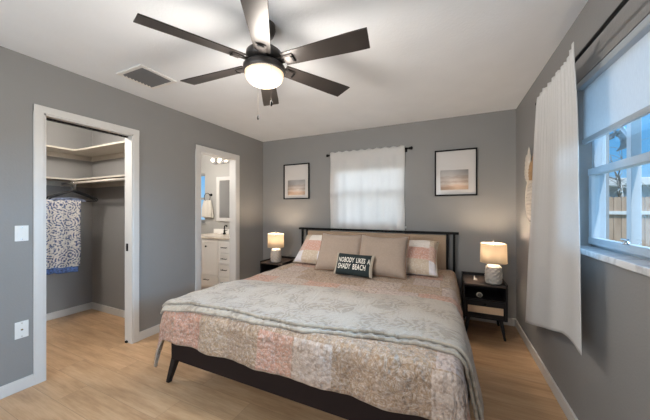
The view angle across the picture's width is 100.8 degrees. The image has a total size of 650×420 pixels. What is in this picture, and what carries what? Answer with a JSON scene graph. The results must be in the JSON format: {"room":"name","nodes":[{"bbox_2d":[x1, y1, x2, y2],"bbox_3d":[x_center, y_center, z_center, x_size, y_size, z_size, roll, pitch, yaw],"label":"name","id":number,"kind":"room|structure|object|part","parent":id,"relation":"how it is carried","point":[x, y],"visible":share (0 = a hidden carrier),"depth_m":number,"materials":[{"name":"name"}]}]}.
{"room":"bedroom","nodes":[
{"label":"bedroom","id":0,"kind":"room"},
{"bbox_2d":[46,120,91,313],"bbox_3d":[-3.477,0.085,2.847,0.100,2.440,1.760,0,0,25],"label":"wall","id":1,"kind":"structure","parent":0,"point":[71,289],"depth_m":3.37,"materials":[{"name":"grey paint"}]},
{"bbox_2d":[46,141,124,161],"bbox_3d":[-2.814,-0.677,2.591,1.320,0.075,1.550,0,0,25],"label":"closet shelf","id":2,"kind":"object","parent":1,"relation":"attached to","point":[114,150],"visible":0.65,"depth_m":3.21,"materials":[{"name":"beige wood"}]},
{"bbox_2d":[46,174,124,187],"bbox_3d":[-2.814,-0.330,2.591,1.320,0.075,1.550,0,0,25],"label":"closet shelf","id":3,"kind":"object","parent":1,"relation":"attached to","point":[54,181],"visible":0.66,"depth_m":3.24,"materials":[{"name":"beige wood"}]},
{"bbox_2d":[46,302,124,320],"bbox_3d":[-2.796,1.262,2.555,1.383,0.085,1.600,0,0,25],"label":"baseboard","id":4,"kind":"structure","parent":1,"relation":"attached to","point":[114,311],"depth_m":3.36,"materials":[{"name":"white wood"}]},
{"bbox_2d":[61,178,124,184],"bbox_3d":[-2.605,-0.317,3.007,1.350,0.060,0.060,0,0,25],"label":"closet rod","id":5,"kind":"object","parent":1,"relation":"attached to","point":[114,179],"visible":0.88,"depth_m":2.97,"materials":[{"name":"beige"}]},
{"bbox_2d":[46,181,93,199],"bbox_3d":[-2.982,-0.218,3.158,0.017,0.238,0.447,0,0,27],"label":"clothes hanger","id":6,"kind":"object","parent":5,"relation":"hanging from","point":[70,181],"visible":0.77,"depth_m":3.16,"materials":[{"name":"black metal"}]},
{"bbox_2d":[49,181,97,201],"bbox_3d":[-2.870,-0.218,3.090,0.017,0.238,0.447,0,0,25],"label":"clothes hanger","id":7,"kind":"object","parent":5,"relation":"hanging from","point":[96,200],"visible":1,"depth_m":3.11,"materials":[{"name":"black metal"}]},
{"bbox_2d":[46,198,85,274],"bbox_3d":[-2.906,0.283,3.004,0.064,0.847,0.377,0,0,25],"label":"cloth","id":8,"kind":"object","parent":7,"relation":"hanging from","point":[63,215],"visible":0.87,"depth_m":2.98,"materials":[{"name":"blue fabric"}]},
{"bbox_2d":[92,130,124,309],"bbox_3d":[-2.448,0.085,3.309,1.383,2.440,0.060,0,0,25],"label":"wall","id":9,"kind":"structure","parent":0,"point":[108,213],"depth_m":3.41,"materials":[{"name":"grey paint"}]},
{"bbox_2d":[0,46,262,386],"bbox_3d":[-2.103,0.085,2.285,0.100,2.440,4.890,0,0,25],"label":"wall","id":10,"kind":"structure","parent":0,"point":[168,137],"depth_m":2.71,"materials":[{"name":"grey paint"}]},
{"bbox_2d":[15,320,28,339],"bbox_3d":[-2.195,0.867,1.949,0.016,0.120,0.070,0,0,25],"label":"wall outlet","id":11,"kind":"object","parent":10,"relation":"attached to","point":[21,328],"visible":1,"depth_m":1.95,"materials":[{"name":"white plastic"}]},
{"bbox_2d":[15,225,28,240],"bbox_3d":[-2.198,0.169,1.950,0.008,0.112,0.070,0,0,25],"label":"light switch","id":12,"kind":"object","parent":10,"relation":"attached to","point":[21,232],"visible":1,"depth_m":1.95,"materials":[{"name":"white plastic"}]},
{"bbox_2d":[0,324,159,398],"bbox_3d":[-2.052,1.262,2.262,0.014,0.085,4.890,0,0,25],"label":"baseboard","id":13,"kind":"structure","parent":10,"relation":"attached to","point":[11,388],"depth_m":1.95,"materials":[{"name":"white wood"}]},
{"bbox_2d":[33,104,138,384],"bbox_3d":[-2.065,0.257,2.366,0.136,2.096,0.749,0,0,25],"label":"trim","id":14,"kind":"structure","parent":10,"relation":"attached to","point":[41,114],"depth_m":2.08,"materials":[{"name":"white wood"}]},
{"bbox_2d":[195,144,239,290],"bbox_3d":[-1.474,0.252,3.647,0.136,2.106,0.751,0,0,25],"label":"trim","id":15,"kind":"structure","parent":10,"relation":"attached to","point":[234,160],"depth_m":3.89,"materials":[{"name":"white wood"}]},
{"bbox_2d":[0,309,567,419],"bbox_3d":[-1.470,1.365,1.966,5.985,0.120,5.240,0,0,25],"label":"floor","id":16,"kind":"structure","parent":0,"point":[92,373],"depth_m":1.98,"materials":[{"name":"brown wood"}]},
{"bbox_2d":[201,229,228,289],"bbox_3d":[-1.729,0.825,4.471,0.980,0.960,0.602,0,0,25],"label":"bathroom vanity","id":17,"kind":"object","parent":16,"relation":"on","point":[214,246],"visible":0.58,"depth_m":4.20,"materials":[{"name":"white painted wood"},{"name":"stone"}]},
{"bbox_3d":[-2.114,0.743,4.365,0.325,0.545,0.018,0,0,25],"label":"door","id":18,"kind":"part","parent":17,"relation":"part of","materials":[{"name":"white wood"}]},
{"bbox_3d":[-1.955,1.113,4.292,0.675,0.175,0.018,0,0,25],"label":"drawer","id":19,"kind":"part","parent":17,"relation":"part of","materials":[{"name":"white wood"}]},
{"bbox_3d":[-1.803,0.743,4.222,0.340,0.545,0.018,0,0,25],"label":"door","id":20,"kind":"part","parent":17,"relation":"part of","materials":[{"name":"white wood"}]},
{"bbox_2d":[201,233,228,239],"bbox_3d":[-1.724,0.436,4.481,0.980,0.032,0.580,0,0,25],"label":"countertop","id":21,"kind":"structure","parent":17,"relation":"on","point":[220,236],"depth_m":4.26,"materials":[{"name":"stone"}]},
{"bbox_3d":[-1.518,1.113,4.090,0.258,0.175,0.018,0,0,25],"label":"drawer","id":22,"kind":"part","parent":17,"relation":"part of","materials":[{"name":"white wood"}]},
{"bbox_3d":[-1.518,0.922,4.090,0.258,0.165,0.018,0,0,25],"label":"drawer","id":23,"kind":"part","parent":17,"relation":"part of","materials":[{"name":"white wood"}]},
{"bbox_3d":[-1.518,0.745,4.090,0.258,0.170,0.018,0,0,25],"label":"drawer","id":24,"kind":"part","parent":17,"relation":"part of","materials":[{"name":"white wood"}]},
{"bbox_3d":[-1.518,0.560,4.090,0.258,0.180,0.018,0,0,25],"label":"drawer","id":25,"kind":"part","parent":17,"relation":"part of","materials":[{"name":"white wood"}]},
{"bbox_2d":[260,256,294,272],"bbox_3d":[-0.678,1.018,4.011,0.390,0.575,0.482,0,0,25],"label":"nightstand","id":26,"kind":"object","parent":16,"relation":"on","point":[265,265],"visible":0.21,"depth_m":3.97,"materials":[{"name":"black wood"}]},
{"bbox_2d":[268,231,283,262],"bbox_3d":[-0.715,0.532,3.919,0.243,0.450,0.243,0,0,-9],"label":"table lamp","id":27,"kind":"object","parent":26,"relation":"on","point":[275,240],"visible":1,"depth_m":3.85,"materials":[{"name":"grey ceramic"}]},
{"bbox_3d":[-0.715,0.442,3.919,0.240,0.190,0.240,0,0,25],"label":"lamp shade","id":28,"kind":"part","parent":27,"relation":"part of","materials":[{"name":"fabric"}]},
{"bbox_2d":[166,227,458,419],"bbox_3d":[0.136,0.785,2.649,2.180,1.040,2.245,0,0,25],"label":"bed","id":29,"kind":"object","parent":16,"relation":"on","point":[345,406],"visible":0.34,"depth_m":1.69,"materials":[{"name":"black wood"}]},
{"bbox_3d":[-1.142,1.185,2.039,0.119,0.240,0.059,0,0,25],"label":"leg","id":30,"kind":"part","parent":29,"relation":"part of","materials":[{"name":"black wood"}]},
{"bbox_3d":[-0.273,1.035,1.618,1.910,0.150,0.030,0,0,25],"label":"foot rail","id":31,"kind":"part","parent":29,"relation":"part of","materials":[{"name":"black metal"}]},
{"bbox_3d":[-0.342,0.798,4.083,0.026,1.014,0.024,0,0,25],"label":"headboard post","id":32,"kind":"part","parent":29,"relation":"part of","materials":[{"name":"black metal"}]},
{"bbox_2d":[154,262,470,419],"bbox_3d":[0.143,0.910,2.501,2.072,0.460,2.181,0,0,25],"label":"patchwork quilt","id":33,"kind":"object","parent":29,"relation":"on","point":[425,382],"visible":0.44,"depth_m":1.45,"materials":[{"name":"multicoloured fabric"}]},
{"bbox_2d":[293,235,321,263],"bbox_3d":[-0.029,0.509,3.461,0.675,0.352,0.378,0,0,26],"label":"sham","id":34,"kind":"object","parent":33,"relation":"on","point":[308,253],"visible":0.44,"depth_m":3.41,"materials":[{"name":"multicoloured fabric"}]},
{"bbox_2d":[160,280,483,419],"bbox_3d":[-0.076,0.844,1.980,2.107,0.399,0.917,0,0,22],"label":"throw blanket","id":35,"kind":"object","parent":33,"relation":"on","point":[434,324],"visible":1,"depth_m":1.74,"materials":[{"name":"grey fabric"}]},
{"bbox_2d":[314,232,364,269],"bbox_3d":[0.170,0.480,3.105,0.540,0.415,0.288,0,0,23],"label":"euro pillow","id":36,"kind":"object","parent":33,"relation":"on","point":[331,244],"visible":0.66,"depth_m":3.06,"materials":[{"name":"beige fabric"}]},
{"bbox_2d":[333,252,374,277],"bbox_3d":[0.301,0.569,2.790,0.417,0.214,0.160,0,0,27],"label":"lumbar pillow","id":37,"kind":"object","parent":33,"relation":"on","point":[346,264],"visible":1,"depth_m":2.74,"materials":[{"name":"black fabric"}]},
{"bbox_2d":[359,234,409,279],"bbox_3d":[0.607,0.483,2.870,0.548,0.415,0.288,0,0,28],"label":"euro pillow","id":38,"kind":"object","parent":33,"relation":"on","point":[390,254],"visible":0.82,"depth_m":2.78,"materials":[{"name":"beige fabric"}]},
{"bbox_2d":[406,240,438,276],"bbox_3d":[0.907,0.516,3.006,0.671,0.352,0.378,0,0,24],"label":"sham","id":39,"kind":"object","parent":33,"relation":"on","point":[421,254],"visible":0.44,"depth_m":2.84,"materials":[{"name":"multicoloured fabric"}]},
{"bbox_3d":[0.604,0.595,3.647,1.892,0.580,0.018,0,0,25],"label":"headboard panel","id":40,"kind":"part","parent":29,"relation":"part of","materials":[{"name":"wicker"}]},
{"bbox_3d":[0.598,0.279,3.650,2.180,0.028,0.040,0,0,25],"label":"headboard","id":41,"kind":"part","parent":29,"relation":"part of","materials":[{"name":"black metal"}]},
{"bbox_3d":[1.474,0.648,3.246,0.026,0.714,0.024,0,0,25],"label":"headboard post","id":42,"kind":"part","parent":29,"relation":"part of","materials":[{"name":"black metal"}]},
{"bbox_3d":[1.542,0.798,3.215,0.026,1.014,0.024,0,0,25],"label":"headboard post","id":43,"kind":"part","parent":29,"relation":"part of","materials":[{"name":"black metal"}]},
{"bbox_2d":[461,271,507,341],"bbox_3d":[1.706,1.018,2.912,0.390,0.575,0.482,0,0,25],"label":"nightstand","id":44,"kind":"object","parent":16,"relation":"on","point":[493,303],"visible":0.91,"depth_m":2.77,"materials":[{"name":"black wood"}]},
{"bbox_3d":[1.496,1.204,2.829,0.061,0.202,0.050,0,0,25],"label":"leg","id":45,"kind":"part","parent":44,"relation":"part of","materials":[{"name":"black wood"}]},
{"bbox_3d":[1.621,1.006,2.727,0.354,0.162,0.018,0,0,25],"label":"drawer","id":46,"kind":"part","parent":44,"relation":"part of","materials":[{"name":"beige wicker"}]},
{"bbox_3d":[1.623,1.013,2.726,0.316,0.076,0.005,0,0,25],"label":"cane panel","id":47,"kind":"part","parent":44,"relation":"part of","materials":[{"name":"wicker"}]},
{"bbox_2d":[480,240,507,284],"bbox_3d":[1.731,0.532,2.764,0.243,0.450,0.243,0,0,21],"label":"table lamp","id":48,"kind":"object","parent":44,"relation":"on","point":[493,254],"visible":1,"depth_m":2.69,"materials":[{"name":"grey ceramic"}]},
{"bbox_3d":[1.731,0.442,2.764,0.240,0.190,0.240,0,0,25],"label":"lamp shade","id":49,"kind":"part","parent":48,"relation":"part of","materials":[{"name":"fabric"}]},
{"bbox_3d":[1.779,1.204,2.698,0.061,0.202,0.050,0,0,25],"label":"leg","id":50,"kind":"part","parent":44,"relation":"part of","materials":[{"name":"black wood"}]},
{"bbox_2d":[0,0,587,141],"bbox_3d":[-1.470,-1.195,1.966,5.985,0.120,5.240,0,0,25],"label":"ceiling","id":51,"kind":"structure","parent":0,"point":[425,60],"depth_m":1.94,"materials":[{"name":"white paint"}]},
{"bbox_2d":[116,64,176,88],"bbox_3d":[-1.514,-1.122,2.294,0.330,0.024,0.310,0,0,25],"label":"ceiling vent","id":52,"kind":"object","parent":51,"relation":"in","point":[141,74],"visible":1,"depth_m":2.27,"materials":[{"name":"white plastic"}]},
{"bbox_2d":[133,0,369,119],"bbox_3d":[-0.372,-0.860,1.653,1.338,0.549,1.215,0,0,25],"label":"ceiling fan","id":53,"kind":"object","parent":51,"relation":"hanging from","point":[263,67],"visible":1,"depth_m":1.53,"materials":[{"name":"brown metal"}]},
{"bbox_3d":[-0.685,-0.898,1.411,0.520,0.035,0.127,0,0,-38],"label":"blade","id":54,"kind":"part","parent":53,"relation":"part of","materials":[{"name":"brown wood"}]},
{"bbox_3d":[-0.741,-0.898,1.796,0.524,0.035,0.131,0,0,25],"label":"blade","id":55,"kind":"part","parent":53,"relation":"part of","materials":[{"name":"brown wood"}]},
{"bbox_3d":[-0.488,-0.890,1.565,0.120,0.021,0.059,0,0,-38],"label":"blade arm","id":56,"kind":"part","parent":53,"relation":"part of","materials":[{"name":"brown metal"}]},
{"bbox_3d":[-0.320,-0.898,1.261,0.127,0.035,0.520,0,0,-8],"label":"blade","id":57,"kind":"part","parent":53,"relation":"part of","materials":[{"name":"brown wood"}]},
{"bbox_3d":[-0.354,-0.890,1.509,0.059,0.021,0.120,0,0,-8],"label":"blade arm","id":58,"kind":"part","parent":53,"relation":"part of","materials":[{"name":"brown metal"}]},
{"bbox_3d":[-0.372,-0.803,1.653,0.234,0.076,0.234,0,0,25],"label":"lamp shade","id":59,"kind":"part","parent":53,"relation":"part of","materials":[{"name":"beige glass"}]},
{"bbox_3d":[-0.425,-0.898,2.044,0.127,0.035,0.520,0,0,-8],"label":"blade","id":60,"kind":"part","parent":53,"relation":"part of","materials":[{"name":"brown wood"}]},
{"bbox_3d":[-0.238,-0.890,1.598,0.122,0.022,0.061,0,0,25],"label":"blade arm","id":61,"kind":"part","parent":53,"relation":"part of","materials":[{"name":"brown metal"}]},
{"bbox_3d":[-0.257,-0.890,1.740,0.120,0.021,0.059,0,0,-38],"label":"blade arm","id":62,"kind":"part","parent":53,"relation":"part of","materials":[{"name":"brown metal"}]},
{"bbox_3d":[-0.060,-0.898,1.894,0.520,0.035,0.127,0,0,-38],"label":"blade","id":63,"kind":"part","parent":53,"relation":"part of","materials":[{"name":"brown wood"}]},
{"bbox_3d":[-0.003,-0.898,1.510,0.524,0.035,0.131,0,0,25],"label":"blade","id":64,"kind":"part","parent":53,"relation":"part of","materials":[{"name":"brown wood"}]},
{"bbox_2d":[201,109,515,318],"bbox_3d":[-0.427,0.085,4.287,5.735,2.440,0.150,0,0,25],"label":"wall","id":65,"kind":"structure","parent":0,"point":[489,215],"depth_m":3.41,"materials":[{"name":"grey paint"}]},
{"bbox_2d":[201,174,205,224],"bbox_3d":[-2.443,-0.205,5.198,0.530,0.960,0.135,0,0,25],"label":"window","id":66,"kind":"structure","parent":65,"relation":"in","point":[202,221],"depth_m":5.15,"materials":[{"name":"grey"}]},
{"bbox_2d":[211,158,228,164],"bbox_3d":[-1.846,-0.882,4.785,0.480,0.094,0.133,0,0,25],"label":"vanity light","id":67,"kind":"object","parent":65,"relation":"attached to","point":[220,161],"visible":0.66,"depth_m":4.81,"materials":[{"name":"white glass"}]},
{"bbox_3d":[-1.825,-0.865,4.832,0.480,0.060,0.029,0,0,25],"label":"plate","id":68,"kind":"part","parent":67,"relation":"part of","materials":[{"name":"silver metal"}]},
{"bbox_2d":[214,229,228,233],"bbox_3d":[-1.600,0.383,4.736,0.968,0.075,0.015,0,0,25],"label":"backsplash","id":69,"kind":"structure","parent":65,"relation":"attached to","point":[215,230],"depth_m":4.85,"materials":[{"name":"white stone"}]},
{"bbox_2d":[216,176,228,221],"bbox_3d":[-1.723,-0.195,4.783,0.535,0.800,0.034,0,0,25],"label":"bathroom mirror","id":70,"kind":"object","parent":65,"relation":"attached to","point":[222,183],"visible":0.44,"depth_m":4.83,"materials":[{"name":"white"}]},
{"bbox_2d":[220,180,228,217],"bbox_3d":[-1.723,-0.195,4.785,0.425,0.690,0.008,0,0,25],"label":"mirror glass","id":71,"kind":"object","parent":70,"relation":"attached to","point":[224,184],"depth_m":4.82,"materials":[{"name":"silver mirror"}]},
{"bbox_2d":[283,163,309,198],"bbox_3d":[-0.448,-0.445,4.199,0.460,0.550,0.027,0,0,25],"label":"framed print","id":72,"kind":"object","parent":65,"relation":"attached to","point":[296,177],"visible":1,"depth_m":4.20,"materials":[{"name":"white paper"}]},
{"bbox_2d":[435,147,476,195],"bbox_3d":[1.582,-0.454,3.263,0.465,0.562,0.027,0,0,25],"label":"framed print","id":73,"kind":"object","parent":65,"relation":"attached to","point":[455,169],"visible":1,"depth_m":3.26,"materials":[{"name":"white paper"}]},
{"bbox_2d":[462,311,514,325],"bbox_3d":[0.553,1.262,3.746,3.474,0.085,0.014,0,0,25],"label":"baseboard","id":74,"kind":"structure","parent":65,"relation":"attached to","point":[511,321],"depth_m":3.09,"materials":[{"name":"wood"}]},
{"bbox_3d":[0.574,-0.788,3.718,1.220,0.065,0.047,0,0,25],"label":"curtain rod","id":75,"kind":"object","parent":65,"relation":"attached to","visible":0},
{"bbox_2d":[330,145,404,233],"bbox_3d":[0.555,-0.168,3.718,1.063,1.346,0.027,0,0,25],"label":"curtain","id":76,"kind":"object","parent":75,"relation":"hanging from","point":[367,186],"visible":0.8,"depth_m":3.69,"materials":[{"name":"white fabric"}]},
{"bbox_3d":[-2.163,-0.235,4.978,0.164,0.160,0.050,0,0,25],"label":"towel ring","id":77,"kind":"object","parent":65,"relation":"attached to","visible":0},
{"bbox_2d":[202,200,213,217],"bbox_3d":[-2.169,-0.015,4.958,0.263,0.330,0.052,0,0,25],"label":"hand towel","id":78,"kind":"object","parent":77,"relation":"hanging from","point":[207,207],"visible":1,"depth_m":4.93,"materials":[{"name":"beige fabric"}]},
{"bbox_2d":[516,0,649,419],"bbox_3d":[1.222,0.085,0.835,0.150,2.440,5.040,0,0,25],"label":"wall","id":79,"kind":"structure","parent":0,"point":[610,380],"depth_m":1.42,"materials":[{"name":"grey paint"}]},
{"bbox_2d":[524,148,532,222],"bbox_3d":[1.824,-0.225,2.387,0.056,0.691,0.429,0,0,25],"label":"wall hanging","id":80,"kind":"object","parent":79,"relation":"attached to","point":[528,171],"depth_m":2.40,"materials":[{"name":"beige"}]},
{"bbox_3d":[1.820,-0.354,2.412,0.029,0.191,0.089,0,0,25],"label":"crown","id":81,"kind":"part","parent":80,"relation":"part of","materials":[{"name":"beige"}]},
{"bbox_3d":[1.828,-0.415,2.411,0.040,0.310,0.120,0,0,25],"label":"crown","id":82,"kind":"part","parent":80,"relation":"part of","materials":[{"name":"beige"}]},
{"bbox_3d":[1.793,-0.343,2.349,0.027,0.171,0.085,0,0,25],"label":"crown","id":83,"kind":"part","parent":80,"relation":"part of","materials":[{"name":"brown wicker"}]},
{"bbox_3d":[1.791,-0.387,2.311,0.036,0.267,0.124,0,0,25],"label":"crown","id":84,"kind":"part","parent":80,"relation":"part of","materials":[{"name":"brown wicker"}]},
{"bbox_2d":[515,319,577,419],"bbox_3d":[1.116,1.262,0.801,0.014,0.085,4.890,0,0,25],"label":"baseboard","id":85,"kind":"structure","parent":79,"relation":"attached to","point":[570,415],"depth_m":2.00,"materials":[{"name":"white wood"}]},
{"bbox_2d":[535,0,628,104],"bbox_3d":[1.140,-0.778,0.958,0.101,0.065,2.295,0,0,25],"label":"curtain rod","id":86,"kind":"object","parent":79,"relation":"attached to","point":[622,4],"visible":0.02,"depth_m":1.16,"materials":[{"name":"black metal"}]},
{"bbox_2d":[525,42,581,354],"bbox_3d":[1.477,0.053,1.810,0.033,1.822,1.115,0,0,25],"label":"curtain","id":87,"kind":"object","parent":86,"relation":"hanging from","point":[553,297],"visible":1,"depth_m":1.60,"materials":[{"name":"white fabric"}]},
{"bbox_2d":[576,14,649,144],"bbox_3d":[1.179,-0.564,0.852,0.055,0.360,1.631,0,0,25],"label":"roller shade","id":88,"kind":"object","parent":79,"relation":"attached to","point":[617,89],"visible":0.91,"depth_m":1.24,"materials":[{"name":"white fabric"}]},
{"bbox_3d":[1.179,-0.725,0.852,0.055,0.038,1.631,0,0,25],"label":"head rail","id":89,"kind":"part","parent":88,"relation":"part of","materials":[{"name":"grey plastic"}]},
{"bbox_2d":[580,135,649,276],"bbox_3d":[1.195,-0.251,0.839,0.153,0.988,1.705,0,0,25],"label":"window","id":90,"kind":"structure","parent":79,"relation":"in","point":[632,257],"depth_m":1.41,"materials":[{"name":"grey plastic"}]},
{"bbox_3d":[1.171,0.227,0.850,0.102,0.032,1.705,0,0,25],"label":"sill","id":91,"kind":"part","parent":90,"relation":"part of","materials":[{"name":"stone"}]},
{"bbox_3d":[1.230,-0.026,0.829,0.072,0.442,1.595,0,0,25],"label":"sash","id":92,"kind":"part","parent":90,"relation":"part of","materials":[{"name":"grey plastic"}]},
{"label":"outside","id":93,"kind":"structure","parent":0,"visible":0},
{"bbox_3d":[25.609,1.605,6.363,38.815,0.100,57.000,0,0,25],"label":"ground","id":94,"kind":"structure","parent":93,"visible":0},
{"bbox_2d":[609,147,647,197],"bbox_3d":[10.412,-0.402,9.934,3.120,3.923,2.133,0,0,-35],"label":"bare tree","id":95,"kind":"object","parent":94,"relation":"on","point":[617,178],"visible":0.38,"depth_m":9.63,"materials":[{"name":"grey plant"}]},
{"bbox_2d":[609,197,649,246],"bbox_3d":[7.651,0.602,6.923,9.300,1.906,0.060,0,0,25],"label":"wooden fence","id":96,"kind":"object","parent":94,"relation":"on","point":[617,205],"visible":0.05,"depth_m":6.93,"materials":[{"name":"brown wood"}]},
{"bbox_3d":[7.647,0.070,6.913,9.300,0.090,0.039,0,0,25],"label":"rail","id":97,"kind":"part","parent":96,"relation":"part of","materials":[{"name":"white wood"}]},
{"bbox_2d":[609,177,649,197],"bbox_3d":[15.163,0.080,14.977,13.800,2.950,7.900,0,0,25],"label":"house","id":98,"kind":"structure","parent":94,"relation":"on","point":[646,180],"depth_m":11.75,"materials":[{"name":"grey"}]},
{"bbox_2d":[619,118,641,245],"bbox_3d":[2.882,0.313,2.585,0.070,2.484,0.349,0,0,25],"label":"porch post","id":99,"kind":"object","parent":94,"relation":"on","point":[633,133],"visible":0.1,"depth_m":2.43,"materials":[{"name":"white wood"}]},
{"bbox_3d":[2.824,0.320,2.459,0.070,2.470,0.070,0,0,25],"label":"post","id":100,"kind":"part","parent":99,"relation":"part of","materials":[{"name":"white wood"}]},
{"bbox_3d":[2.966,-1.005,2.707,0.160,0.180,3.000,0,0,25],"label":"beam","id":101,"kind":"structure","parent":99,"relation":"on","visible":0},
{"bbox_2d":[609,129,626,150],"bbox_3d":[3.174,-0.787,2.919,0.171,0.266,0.240,0,0,25],"label":"awning","id":102,"kind":"object","parent":101,"relation":"hanging from","point":[623,139],"visible":0.52,"depth_m":2.92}
]}

